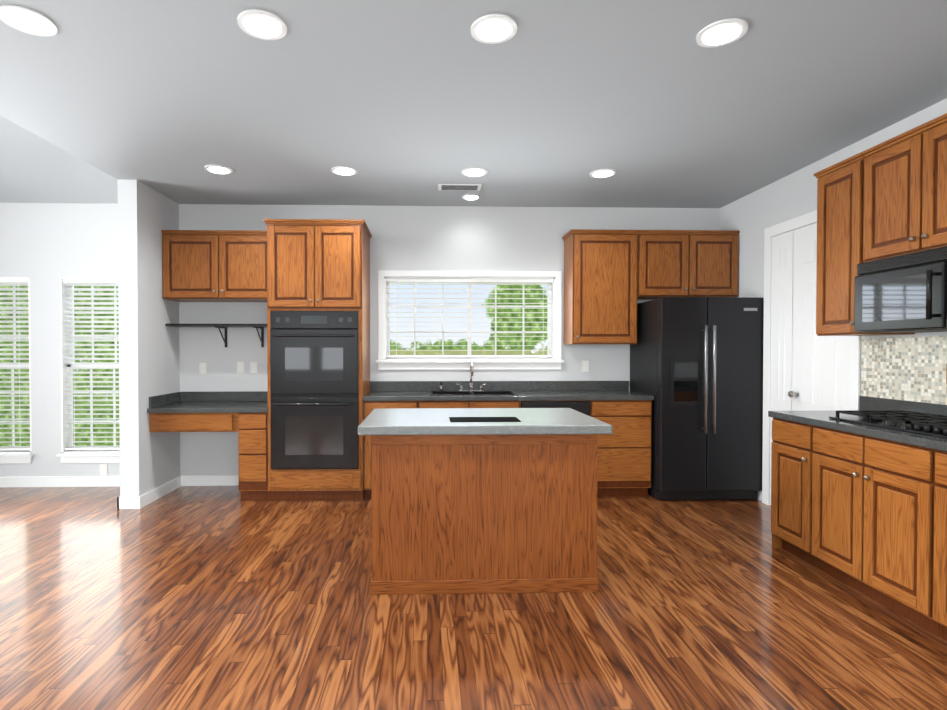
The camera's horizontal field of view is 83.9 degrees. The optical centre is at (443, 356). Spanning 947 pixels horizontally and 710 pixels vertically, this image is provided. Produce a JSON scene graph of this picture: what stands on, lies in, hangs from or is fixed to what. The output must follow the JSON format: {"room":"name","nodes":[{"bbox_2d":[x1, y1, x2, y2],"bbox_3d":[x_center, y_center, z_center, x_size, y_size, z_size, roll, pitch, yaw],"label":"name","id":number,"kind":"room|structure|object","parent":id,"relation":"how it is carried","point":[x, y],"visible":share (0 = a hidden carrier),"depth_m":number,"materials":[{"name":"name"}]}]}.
{"room":"kitchen","nodes":[
{"label":"kitchen","id":0,"kind":"room"},
{"bbox_2d":[117,179,179,496],"bbox_3d":[-2.698,-0.108,4.855,0.160,2.800,0.750,0,1,-2],"label":"wall","id":1,"kind":"structure","parent":0,"point":[149,353],"depth_m":4.57,"materials":[{"name":"grey paint"}]},
{"bbox_2d":[117,496,132,508],"bbox_3d":[-2.785,1.243,4.843,0.016,0.100,0.726,0,1,-2],"label":"baseboard","id":2,"kind":"structure","parent":1,"relation":"attached to","point":[122,502],"depth_m":4.48,"materials":[{"name":"white wood"}]},
{"bbox_2d":[133,476,181,508],"bbox_3d":[-2.624,1.243,4.847,0.046,0.100,0.726,0,1,-2],"label":"baseboard","id":3,"kind":"structure","parent":1,"relation":"attached to","point":[145,499],"depth_m":4.76,"materials":[{"name":"white wood"}]},
{"bbox_2d":[0,203,719,476],"bbox_3d":[-1.856,-1.064,5.317,9.650,4.700,0.150,0,1,-2],"label":"wall","id":4,"kind":"structure","parent":0,"point":[44,247],"depth_m":5.25,"materials":[{"name":"grey paint"}]},
{"bbox_2d":[0,277,33,463],"bbox_3d":[-4.434,0.135,5.233,0.750,1.835,0.200,0,1,-2],"label":"window","id":5,"kind":"structure","parent":4,"relation":"in","point":[14,456],"depth_m":5.20,"materials":[{"name":"white wood"}]},
{"bbox_2d":[0,279,29,449],"bbox_3d":[-4.434,0.081,5.217,0.674,1.694,0.045,0,1,-2],"label":"window blind","id":6,"kind":"object","parent":5,"relation":"attached to","point":[14,282],"visible":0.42,"depth_m":5.22,"materials":[{"name":"white plastic"}]},
{"bbox_2d":[0,476,119,486],"bbox_3d":[-4.643,1.238,5.184,3.710,0.100,0.016,0,1,-2],"label":"baseboard","id":7,"kind":"structure","parent":4,"relation":"attached to","point":[55,481],"depth_m":5.20,"materials":[{"name":"white wood"}]},
{"bbox_2d":[56,277,119,462],"bbox_3d":[-3.435,0.135,5.262,0.750,1.835,0.200,0,1,-2],"label":"window","id":8,"kind":"structure","parent":4,"relation":"in","point":[89,456],"depth_m":5.25,"materials":[{"name":"white wood"}]},
{"bbox_2d":[63,279,119,449],"bbox_3d":[-3.434,0.080,5.246,0.674,1.694,0.045,0,1,-2],"label":"window blind","id":9,"kind":"object","parent":8,"relation":"attached to","point":[71,282],"visible":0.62,"depth_m":5.24,"materials":[{"name":"white plastic"}]},
{"bbox_2d":[100,464,106,475],"bbox_3d":[-3.378,1.123,5.221,0.072,0.116,0.008,0,1,-2],"label":"electrical outlet","id":10,"kind":"object","parent":4,"relation":"attached to","point":[103,469],"visible":1,"depth_m":5.22,"materials":[{"name":"white plastic"}]},
{"bbox_2d":[199,363,206,373],"bbox_3d":[-2.399,0.117,5.236,0.072,0.116,0.008,0,1,-2],"label":"electrical outlet","id":11,"kind":"object","parent":4,"relation":"attached to","point":[202,368],"visible":1,"depth_m":5.23,"materials":[{"name":"white plastic"}]},
{"bbox_2d":[182,475,238,485],"bbox_3d":[-2.239,1.237,5.254,0.780,0.100,0.016,0,1,-2],"label":"baseboard","id":12,"kind":"structure","parent":4,"relation":"attached to","point":[201,480],"depth_m":5.24,"materials":[{"name":"white wood"}]},
{"bbox_2d":[161,230,266,301],"bbox_3d":[-2.098,-0.858,5.047,1.046,0.636,0.370,0,1,-2],"label":"upper cabinet","id":13,"kind":"object","parent":4,"relation":"attached to","point":[214,265],"visible":0.92,"depth_m":4.89,"materials":[{"name":"brown wood"}]},
{"bbox_2d":[165,324,266,346],"bbox_3d":[-2.100,-0.202,5.101,1.046,0.222,0.288,0,1,-2],"label":"shelf","id":14,"kind":"object","parent":4,"relation":"attached to","point":[256,326],"visible":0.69,"depth_m":5.07,"materials":[{"name":"black metal"}]},
{"bbox_2d":[237,362,243,372],"bbox_3d":[-2.029,0.107,5.247,0.072,0.116,0.008,0,1,-2],"label":"electrical outlet","id":15,"kind":"object","parent":4,"relation":"attached to","point":[240,367],"visible":1,"depth_m":5.24,"materials":[{"name":"white plastic"}]},
{"bbox_2d":[250,362,256,372],"bbox_3d":[-1.899,0.107,5.250,0.072,0.116,0.008,0,1,-2],"label":"electrical outlet","id":16,"kind":"object","parent":4,"relation":"attached to","point":[253,367],"visible":1,"depth_m":5.25,"materials":[{"name":"white plastic"}]},
{"bbox_2d":[376,270,563,369],"bbox_3d":[0.264,-0.367,5.363,1.890,0.995,0.200,0,1,-2],"label":"kitchen window","id":17,"kind":"structure","parent":4,"relation":"in","point":[384,362],"depth_m":5.31,"materials":[{"name":"white wood"}]},
{"bbox_2d":[386,278,552,356],"bbox_3d":[0.264,-0.391,5.347,1.694,0.794,0.045,0,1,-2],"label":"window blind","id":18,"kind":"object","parent":17,"relation":"attached to","point":[543,281],"visible":0.96,"depth_m":5.34,"materials":[{"name":"white plastic"}]},
{"bbox_2d":[371,382,628,389],"bbox_3d":[0.572,0.296,5.319,2.620,0.100,0.020,0,1,-2],"label":"backsplash","id":19,"kind":"structure","parent":4,"relation":"attached to","point":[374,385],"depth_m":5.31,"materials":[{"name":"grey stone"}]},
{"bbox_2d":[582,360,588,371],"bbox_3d":[1.440,0.096,5.347,0.072,0.116,0.008,0,1,-2],"label":"electrical outlet","id":20,"kind":"object","parent":4,"relation":"attached to","point":[585,365],"visible":1,"depth_m":5.34,"materials":[{"name":"white plastic"}]},
{"bbox_2d":[562,229,637,343],"bbox_3d":[1.520,-0.665,5.154,0.645,1.086,0.370,0,1,-2],"label":"upper cabinet","id":21,"kind":"object","parent":4,"relation":"attached to","point":[600,286],"visible":1,"depth_m":5.00,"materials":[{"name":"brown wood"}]},
{"bbox_2d":[637,230,739,299],"bbox_3d":[2.334,-0.892,5.175,0.975,0.631,0.370,0,1,-2],"label":"upper cabinet","id":22,"kind":"object","parent":4,"relation":"attached to","point":[687,263],"visible":1,"depth_m":5.02,"materials":[{"name":"brown wood"}]},
{"bbox_2d":[0,486,946,709],"bbox_3d":[-1.733,1.392,1.101,9.650,0.100,8.650,0,1,-2],"label":"floor","id":23,"kind":"structure","parent":0,"point":[204,598],"depth_m":2.61,"materials":[{"name":"brown wood"}]},
{"bbox_2d":[147,391,269,499],"bbox_3d":[-2.095,0.821,4.949,1.046,0.940,0.618,0,1,-2],"label":"desk","id":24,"kind":"object","parent":23,"relation":"on","point":[244,414],"visible":0.92,"depth_m":4.66,"materials":[{"name":"laminate"}]},
{"bbox_2d":[264,219,371,500],"bbox_3d":[-1.150,0.039,4.923,0.882,2.505,0.705,0,1,-2],"label":"tall cabinet","id":25,"kind":"object","parent":23,"relation":"on","point":[318,324],"visible":1,"depth_m":4.64,"materials":[{"name":"brown wood"}]},
{"bbox_2d":[363,398,426,498],"bbox_3d":[-0.450,0.841,5.002,0.558,0.900,0.608,0,1,-2],"label":"base cabinet","id":26,"kind":"object","parent":23,"relation":"on","point":[369,404],"depth_m":4.69,"materials":[{"name":"brown wood"}]},
{"bbox_2d":[427,398,522,407],"bbox_3d":[0.178,0.840,5.020,0.978,0.900,0.608,0,1,-2],"label":"base cabinet","id":27,"kind":"object","parent":23,"relation":"on","point":[431,402],"depth_m":4.71,"materials":[{"name":"brown wood"}]},
{"bbox_2d":[371,436,597,594],"bbox_3d":[0.219,0.868,3.299,1.272,0.890,0.756,0,1,-2],"label":"kitchen island","id":28,"kind":"object","parent":23,"relation":"on","point":[481,500],"depth_m":2.93,"materials":[{"name":"brown wood"}]},
{"bbox_2d":[358,408,611,435],"bbox_3d":[0.218,0.398,3.316,1.400,0.050,0.870,0,1,-2],"label":"island countertop","id":29,"kind":"structure","parent":28,"relation":"on","point":[392,421],"depth_m":3.01,"materials":[{"name":"grey stone"}]},
{"bbox_2d":[523,398,590,416],"bbox_3d":[0.961,0.840,5.043,0.705,0.900,0.608,0,1,-2],"label":"base cabinet","id":30,"kind":"object","parent":23,"relation":"on","point":[524,399],"depth_m":4.73,"materials":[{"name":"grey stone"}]},
{"bbox_2d":[521,401,589,415],"bbox_3d":[1.005,0.789,4.729,0.625,0.780,0.059,0,1,-2],"label":"dishwasher","id":31,"kind":"object","parent":30,"relation":"in","point":[583,407],"visible":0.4,"depth_m":4.73,"materials":[{"name":"black metal"}]},
{"bbox_2d":[591,398,653,496],"bbox_3d":[1.596,0.840,5.061,0.565,0.900,0.608,0,1,-2],"label":"base cabinet","id":32,"kind":"object","parent":23,"relation":"on","point":[624,459],"depth_m":4.76,"materials":[{"name":"brown wood"}]},
{"bbox_2d":[363,390,653,397],"bbox_3d":[0.581,0.370,5.021,2.620,0.040,0.618,0,1,-2],"label":"countertop","id":33,"kind":"structure","parent":32,"relation":"on","point":[373,393],"depth_m":4.83,"materials":[{"name":"grey stone"}]},
{"bbox_2d":[439,382,442,389],"bbox_3d":[-0.028,0.297,5.248,0.028,0.100,0.028,0,1,-2],"label":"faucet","id":34,"kind":"object","parent":33,"relation":"on","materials":[{"name":"silver metal"}]},
{"bbox_2d":[455,362,486,389],"bbox_3d":[0.274,0.200,5.189,0.304,0.296,0.189,0,1,-2],"label":"faucet","id":35,"kind":"object","parent":33,"relation":"on","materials":[{"name":"silver metal"}]},
{"bbox_2d":[431,390,514,393],"bbox_3d":[0.269,0.447,5.024,0.804,0.206,0.404,0,1,-2],"label":"sink","id":36,"kind":"object","parent":33,"relation":"in","point":[432,391],"depth_m":5.21,"materials":[{"name":"black metal"}]},
{"bbox_2d":[630,297,763,499],"bbox_3d":[2.366,0.381,4.988,0.921,1.820,0.787,0,1,-2],"label":"fridge","id":37,"kind":"object","parent":23,"relation":"on","point":[696,367],"visible":0.81,"depth_m":4.66,"materials":[{"name":"black metal"}]},
{"bbox_2d":[768,416,799,555],"bbox_3d":[2.552,0.862,3.373,0.648,0.900,0.456,0,1,-2],"label":"base cabinet","id":38,"kind":"object","parent":23,"relation":"on","point":[785,456],"depth_m":3.44,"materials":[{"name":"brown wood"}]},
{"bbox_2d":[796,420,911,619],"bbox_3d":[2.567,0.869,2.830,0.648,0.900,0.910,0,1,-2],"label":"base cabinet","id":39,"kind":"object","parent":23,"relation":"on","point":[861,508],"depth_m":2.85,"materials":[{"name":"brown wood"}]},
{"bbox_2d":[768,408,946,447],"bbox_3d":[2.609,0.421,1.220,0.658,0.040,4.762,0,1,-2],"label":"countertop","id":40,"kind":"structure","parent":39,"relation":"on","point":[812,417],"depth_m":2.85,"materials":[{"name":"grey stone"}]},
{"bbox_2d":[829,410,946,437],"bbox_3d":[2.584,0.354,2.818,0.480,0.049,0.760,0,1,-2],"label":"cooktop","id":41,"kind":"object","parent":40,"relation":"in","point":[922,423],"visible":1,"depth_m":2.88,"materials":[{"name":"black metal"}]},
{"bbox_2d":[911,444,946,640],"bbox_3d":[2.590,0.880,2.045,0.648,0.900,0.940,0,1,-2],"label":"base cabinet","id":42,"kind":"object","parent":23,"relation":"on","point":[929,464],"depth_m":2.45,"materials":[{"name":"brown wood"}]},
{"bbox_2d":[0,0,946,207],"bbox_3d":[-1.656,-2.356,0.979,9.500,1.800,8.500,0,1,-2],"label":"ceiling","id":43,"kind":"structure","parent":0,"point":[556,103],"depth_m":3.01,"materials":[{"name":"grey paint"}]},
{"bbox_2d":[0,5,56,35],"bbox_3d":[-1.824,-1.468,2.306,0.210,0.011,0.210,0,1,-2],"label":"recessed light","id":44,"kind":"object","parent":43,"relation":"in","point":[26,20],"visible":1,"depth_m":2.29,"materials":[{"name":"white plastic"}]},
{"bbox_2d":[205,165,232,174],"bbox_3d":[-1.799,-1.494,4.208,0.210,0.011,0.210,0,1,-2],"label":"recessed light","id":45,"kind":"object","parent":43,"relation":"in","point":[220,169],"visible":0.96,"depth_m":4.18,"materials":[{"name":"white plastic"}]},
{"bbox_2d":[237,9,286,39],"bbox_3d":[-0.805,-1.469,2.336,0.210,0.011,0.210,0,1,-2],"label":"recessed light","id":46,"kind":"object","parent":43,"relation":"in","point":[261,24],"visible":1,"depth_m":2.32,"materials":[{"name":"white plastic"}]},
{"bbox_2d":[331,166,357,175],"bbox_3d":[-0.800,-1.494,4.237,0.210,0.011,0.210,0,1,-2],"label":"recessed light","id":47,"kind":"object","parent":43,"relation":"in","point":[344,170],"visible":0.98,"depth_m":4.21,"materials":[{"name":"white plastic"}]},
{"bbox_2d":[438,184,481,190],"bbox_3d":[0.138,-1.500,4.664,0.380,0.008,0.170,0,1,-2],"label":"ceiling vent","id":48,"kind":"object","parent":43,"relation":"in","point":[463,187],"visible":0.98,"depth_m":4.65,"materials":[{"name":"white metal"}]},
{"bbox_2d":[462,194,479,199],"bbox_3d":[0.260,-1.504,4.968,0.170,0.011,0.170,0,1,-2],"label":"recessed light","id":49,"kind":"object","parent":43,"relation":"in","point":[471,197],"visible":0.96,"depth_m":4.95,"materials":[{"name":"white plastic"}]},
{"bbox_2d":[462,167,487,176],"bbox_3d":[0.250,-1.494,4.267,0.210,0.011,0.210,0,1,-2],"label":"recessed light","id":50,"kind":"object","parent":43,"relation":"in","point":[474,172],"visible":0.98,"depth_m":4.25,"materials":[{"name":"white plastic"}]},
{"bbox_2d":[471,14,516,43],"bbox_3d":[0.225,-1.469,2.366,0.210,0.011,0.210,0,1,-2],"label":"recessed light","id":51,"kind":"object","parent":43,"relation":"in","point":[493,28],"visible":1,"depth_m":2.35,"materials":[{"name":"white plastic"}]},
{"bbox_2d":[590,169,615,177],"bbox_3d":[1.300,-1.495,4.297,0.210,0.011,0.210,0,1,-2],"label":"recessed light","id":52,"kind":"object","parent":43,"relation":"in","point":[601,173],"visible":0.92,"depth_m":4.28,"materials":[{"name":"white plastic"}]},
{"bbox_2d":[696,18,747,47],"bbox_3d":[1.265,-1.470,2.396,0.210,0.011,0.210,0,1,-2],"label":"recessed light","id":53,"kind":"object","parent":43,"relation":"in","point":[723,32],"visible":1,"depth_m":2.38,"materials":[{"name":"white plastic"}]},
{"bbox_2d":[720,98,946,505],"bbox_3d":[3.017,-0.133,1.144,0.150,2.950,8.500,0,1,-2],"label":"wall","id":54,"kind":"structure","parent":0,"point":[751,217],"depth_m":4.49,"materials":[{"name":"grey paint"}]},
{"bbox_2d":[762,210,860,505],"bbox_3d":[2.809,0.092,4.132,0.088,2.420,1.030,0,1,-2],"label":"door","id":55,"kind":"structure","parent":54,"relation":"in","point":[806,367],"depth_m":4.22,"materials":[{"name":"white wood"}]},
{"bbox_2d":[814,152,914,335],"bbox_3d":[2.685,-0.691,3.400,0.370,1.106,0.400,0,1,-2],"label":"upper cabinet","id":56,"kind":"object","parent":54,"relation":"attached to","point":[840,203],"visible":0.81,"depth_m":3.36,"materials":[{"name":"brown wood"}]},
{"bbox_2d":[860,396,946,420],"bbox_3d":[2.928,0.351,1.229,0.020,0.100,4.762,0,1,-2],"label":"backsplash","id":57,"kind":"structure","parent":54,"relation":"attached to","point":[866,403],"depth_m":3.30,"materials":[{"name":"grey stone"}]},
{"bbox_2d":[861,335,946,404],"bbox_3d":[2.934,0.101,1.225,0.008,0.397,4.762,0,1,-2],"label":"tile backsplash","id":58,"kind":"structure","parent":54,"relation":"attached to","point":[911,368],"depth_m":3.27,"materials":[{"name":"tile"}]},
{"bbox_2d":[862,113,946,261],"bbox_3d":[2.702,-0.901,2.809,0.370,0.671,0.768,0,1,-2],"label":"upper cabinet","id":59,"kind":"object","parent":54,"relation":"attached to","point":[905,192],"visible":1,"depth_m":2.89,"materials":[{"name":"brown wood"}]},
{"bbox_2d":[854,246,946,332],"bbox_3d":[2.666,-0.351,2.816,0.448,0.420,0.760,0,1,-2],"label":"microwave","id":60,"kind":"object","parent":59,"relation":"attached to","point":[905,293],"visible":0.98,"depth_m":2.86,"materials":[{"name":"black metal"}]},
{"label":"outside","id":61,"kind":"structure","parent":0,"visible":0},
{"bbox_2d":[0,283,547,445],"bbox_3d":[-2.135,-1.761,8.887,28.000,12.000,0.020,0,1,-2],"label":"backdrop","id":62,"kind":"structure","parent":61,"point":[490,322],"depth_m":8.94,"materials":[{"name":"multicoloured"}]}
]}

